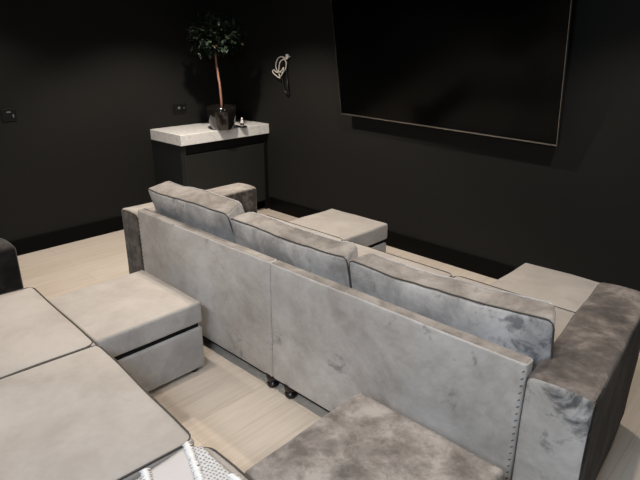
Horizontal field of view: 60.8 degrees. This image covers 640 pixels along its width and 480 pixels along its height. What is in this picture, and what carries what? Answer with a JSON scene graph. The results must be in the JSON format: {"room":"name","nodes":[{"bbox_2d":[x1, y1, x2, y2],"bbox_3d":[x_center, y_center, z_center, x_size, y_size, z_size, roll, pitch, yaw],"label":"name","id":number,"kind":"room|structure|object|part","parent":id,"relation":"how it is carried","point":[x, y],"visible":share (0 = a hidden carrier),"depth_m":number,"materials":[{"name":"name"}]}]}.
{"room":"home theater","nodes":[
{"label":"home theater","id":0,"kind":"room"},
{"bbox_2d":[0,0,236,241],"bbox_3d":[-2.822,-0.941,3.897,0.120,2.450,5.720,19,27,40],"label":"wall","id":1,"kind":"structure","parent":0,"point":[86,82],"depth_m":4.69,"materials":[{"name":"black paint"}]},
{"bbox_2d":[0,108,16,121],"bbox_3d":[-2.418,-0.971,4.235,0.013,0.095,0.103,19,27,40],"label":"wall socket","id":2,"kind":"object","parent":1,"relation":"attached to","point":[7,114],"visible":1,"depth_m":4.23,"materials":[{"name":"black plastic"}]},
{"bbox_2d":[9,216,123,255],"bbox_3d":[-3.167,0.301,3.870,0.018,0.134,4.595,19,27,40],"label":"baseboard","id":3,"kind":"structure","parent":1,"relation":"attached to","point":[64,236],"depth_m":4.79,"materials":[{"name":"black wood"}]},
{"bbox_2d":[173,104,186,113],"bbox_3d":[-1.363,-1.273,5.299,0.013,0.086,0.146,19,27,40],"label":"wall socket","id":4,"kind":"object","parent":1,"relation":"attached to","point":[181,108],"visible":1,"depth_m":5.29,"materials":[{"name":"black plastic"}]},
{"bbox_2d":[17,207,639,479],"bbox_3d":[-0.586,1.034,2.250,6.440,0.100,5.840,19,27,40],"label":"floor","id":5,"kind":"structure","parent":0,"point":[228,406],"depth_m":2.76,"materials":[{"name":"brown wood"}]},
{"bbox_2d":[0,238,251,479],"bbox_3d":[-1.026,0.675,1.772,2.972,0.900,1.057,19,27,40],"label":"sofa","id":6,"kind":"object","parent":5,"relation":"on","point":[69,410],"visible":0.93,"depth_m":1.94,"materials":[{"name":"fabric"}]},
{"bbox_3d":[-2.023,0.420,2.680,0.230,0.633,1.025,19,27,40],"label":"arm","id":7,"kind":"part","parent":6,"relation":"part of","materials":[{"name":"fabric"}]},
{"bbox_2d":[0,288,95,376],"bbox_3d":[-1.592,0.523,2.360,0.853,0.184,0.965,19,27,40],"label":"seat cushion","id":8,"kind":"object","parent":6,"relation":"on","point":[33,332],"depth_m":2.42,"materials":[{"name":"fabric"}]},
{"bbox_2d":[0,346,193,479],"bbox_3d":[-1.017,0.723,1.823,0.910,0.184,0.819,-18,27,-40],"label":"seat cushion","id":9,"kind":"object","parent":6,"relation":"on","point":[67,412],"depth_m":1.86,"materials":[{"name":"fabric"}]},
{"bbox_2d":[136,440,242,479],"bbox_3d":[-0.405,0.761,1.425,0.481,0.023,0.526,19,27,40],"label":"throw blanket","id":10,"kind":"object","parent":6,"relation":"on","point":[191,462],"visible":1,"depth_m":1.63,"materials":[{"name":"grey fabric"}]},
{"bbox_2d":[204,448,247,479],"bbox_3d":[-0.384,0.938,1.247,0.823,0.185,0.893,19,27,40],"label":"seat cushion","id":11,"kind":"object","parent":6,"relation":"on","point":[218,456],"depth_m":1.70,"materials":[{"name":"fabric"}]},
{"bbox_2d":[48,270,204,391],"bbox_3d":[-1.030,0.506,2.907,0.603,0.433,0.574,19,27,40],"label":"footstool","id":12,"kind":"object","parent":5,"relation":"on","point":[147,324],"visible":0.7,"depth_m":2.76,"materials":[{"name":"fabric"}]},
{"bbox_2d":[48,270,201,356],"bbox_3d":[-1.029,0.366,2.856,0.603,0.135,0.574,19,27,40],"label":"cushion","id":13,"kind":"object","parent":12,"relation":"on","point":[130,313],"depth_m":2.75,"materials":[{"name":"fabric"}]},
{"bbox_2d":[152,134,268,208],"bbox_3d":[-1.066,-0.643,5.493,0.490,0.803,1.027,19,27,40],"label":"base cabinet","id":14,"kind":"object","parent":5,"relation":"on","point":[209,165],"visible":0.52,"depth_m":5.21,"materials":[{"name":"black wood"}]},
{"bbox_3d":[-1.406,-0.522,5.160,0.490,0.803,0.045,19,27,40],"label":"panel","id":15,"kind":"part","parent":14,"relation":"part of","materials":[{"name":"black wood"}]},
{"bbox_2d":[150,119,268,145],"bbox_3d":[-1.058,-1.063,5.329,0.515,0.096,1.033,19,27,40],"label":"countertop","id":16,"kind":"structure","parent":14,"relation":"on","point":[191,134],"depth_m":5.11,"materials":[{"name":"white stone"}]},
{"bbox_2d":[186,11,246,130],"bbox_3d":[-0.925,-1.541,4.990,0.555,1.036,0.559,-6,21,-17],"label":"potted tree","id":17,"kind":"object","parent":16,"relation":"on","point":[221,116],"visible":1,"depth_m":4.83,"materials":[{"name":"green plant"}]},
{"bbox_3d":[-0.919,-1.150,5.116,0.270,0.215,0.270,19,27,40],"label":"pot","id":18,"kind":"part","parent":17,"relation":"part of","materials":[{"name":"black ceramic"}]},
{"bbox_2d":[237,118,246,127],"bbox_3d":[-0.753,-1.136,5.261,0.095,0.090,0.095,19,27,40],"label":"bottle","id":19,"kind":"object","parent":16,"relation":"on","point":[242,125],"visible":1,"depth_m":5.25,"materials":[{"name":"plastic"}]},
{"bbox_3d":[-0.908,-0.927,5.231,0.014,0.088,0.938,19,27,40],"label":"rail","id":20,"kind":"part","parent":14,"relation":"part of","materials":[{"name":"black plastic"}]},
{"bbox_3d":[-0.903,-0.593,5.347,0.030,0.600,0.928,19,27,40],"label":"door","id":21,"kind":"part","parent":14,"relation":"part of","materials":[{"name":"black wood"}]},
{"bbox_2d":[289,209,387,251],"bbox_3d":[0.113,0.066,4.113,0.574,0.435,0.549,19,27,40],"label":"footstool","id":22,"kind":"object","parent":5,"relation":"on","point":[371,233],"visible":0.37,"depth_m":4.00,"materials":[{"name":"fabric"}]},
{"bbox_2d":[245,393,502,479],"bbox_3d":[0.171,0.917,1.788,0.599,0.444,0.582,19,27,40],"label":"footstool","id":23,"kind":"object","parent":5,"relation":"on","point":[362,438],"visible":0.99,"depth_m":1.77,"materials":[{"name":"fabric"}]},
{"bbox_2d":[121,181,639,479],"bbox_3d":[0.117,0.243,2.996,2.907,0.876,1.022,18,27,40],"label":"sofa","id":24,"kind":"object","parent":5,"relation":"on","point":[534,389],"visible":0.97,"depth_m":2.22,"materials":[{"name":"fabric"}]},
{"bbox_3d":[-0.875,-0.010,3.861,0.230,0.633,0.965,18,27,40],"label":"arm","id":25,"kind":"part","parent":24,"relation":"part of","materials":[{"name":"fabric"}]},
{"bbox_2d":[148,181,243,242],"bbox_3d":[-0.699,-0.103,3.263,0.806,0.410,0.249,18,27,40],"label":"cushion","id":26,"kind":"object","parent":24,"relation":"on","point":[207,211],"depth_m":3.09,"materials":[{"name":"fabric"}]},
{"bbox_3d":[-0.664,0.253,3.081,1.210,0.642,0.062,18,27,40],"label":"panel","id":27,"kind":"part","parent":24,"relation":"part of","materials":[{"name":"fabric"}]},
{"bbox_3d":[-0.245,0.720,2.838,0.072,0.085,0.071,18,27,40],"label":"leg","id":28,"kind":"part","parent":24,"relation":"part of","materials":[{"name":"black plastic"}]},
{"bbox_3d":[-0.147,0.752,2.752,0.072,0.085,0.071,18,27,40],"label":"leg","id":29,"kind":"part","parent":24,"relation":"part of","materials":[{"name":"black plastic"}]},
{"bbox_2d":[231,212,356,287],"bbox_3d":[-0.122,0.117,2.752,0.823,0.386,0.200,18,27,40],"label":"cushion","id":30,"kind":"object","parent":24,"relation":"on","point":[328,258],"depth_m":2.61,"materials":[{"name":"fabric"}]},
{"bbox_2d":[265,215,343,240],"bbox_3d":[-0.442,0.080,3.571,0.817,0.188,0.920,18,27,40],"label":"seat cushion","id":31,"kind":"object","parent":24,"relation":"on","point":[289,223],"depth_m":3.75,"materials":[{"name":"fabric"}]},
{"bbox_2d":[346,241,452,276],"bbox_3d":[0.154,0.277,3.044,0.816,0.188,0.921,18,27,40],"label":"seat cushion","id":32,"kind":"object","parent":24,"relation":"on","point":[362,249],"depth_m":3.25,"materials":[{"name":"fabric"}]},
{"bbox_3d":[0.233,0.548,2.289,1.246,0.642,0.062,18,27,40],"label":"panel","id":33,"kind":"part","parent":24,"relation":"part of","materials":[{"name":"fabric"}]},
{"bbox_2d":[350,253,555,370],"bbox_3d":[0.505,0.326,2.195,0.899,0.410,0.177,18,27,40],"label":"cushion","id":34,"kind":"object","parent":24,"relation":"on","point":[524,325],"depth_m":2.03,"materials":[{"name":"fabric"}]},
{"bbox_2d":[454,276,574,341],"bbox_3d":[0.752,0.473,2.518,0.818,0.189,0.919,18,27,40],"label":"seat cushion","id":35,"kind":"object","parent":24,"relation":"on","point":[563,316],"depth_m":2.62,"materials":[{"name":"fabric"}]},
{"bbox_3d":[1.050,0.624,2.164,0.225,0.633,0.983,16,25,36],"label":"arm","id":36,"kind":"part","parent":24,"relation":"part of","materials":[{"name":"fabric"}]},
{"bbox_2d":[490,263,598,311],"bbox_3d":[1.286,0.459,3.063,0.579,0.433,0.548,19,27,40],"label":"footstool","id":37,"kind":"object","parent":5,"relation":"on","point":[567,291],"visible":0.2,"depth_m":3.01,"materials":[{"name":"fabric"}]},
{"bbox_2d":[232,0,639,290],"bbox_3d":[1.396,-0.869,3.751,6.200,2.450,0.120,19,27,40],"label":"wall","id":38,"kind":"structure","parent":0,"point":[572,206],"depth_m":4.11,"materials":[{"name":"black paint"}]},
{"bbox_2d":[272,54,289,77],"bbox_3d":[-0.374,-1.634,5.130,0.215,0.221,0.051,14,24,32],"label":"coiled cable","id":39,"kind":"object","parent":38,"relation":"attached to","point":[287,55],"visible":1,"depth_m":5.12,"materials":[{"name":"beige plastic"}]},
{"bbox_2d":[281,62,288,93],"bbox_3d":[-0.323,-1.530,5.146,0.096,0.298,0.040,19,27,40],"label":"cable","id":40,"kind":"object","parent":38,"relation":"attached to","point":[287,92],"visible":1,"depth_m":5.15,"materials":[{"name":"black plastic"}]},
{"bbox_2d":[269,197,516,279],"bbox_3d":[1.526,0.296,3.941,5.695,0.134,0.018,19,27,40],"label":"baseboard","id":41,"kind":"structure","parent":38,"relation":"attached to","point":[472,263],"depth_m":4.46,"materials":[{"name":"black wood"}]},
{"bbox_2d":[331,0,573,145],"bbox_3d":[0.826,-1.314,3.862,1.865,1.077,0.298,19,27,40],"label":"television","id":42,"kind":"object","parent":38,"relation":"attached to","point":[493,68],"visible":1,"depth_m":3.73,"materials":[{"name":"black plastic"}]}
]}

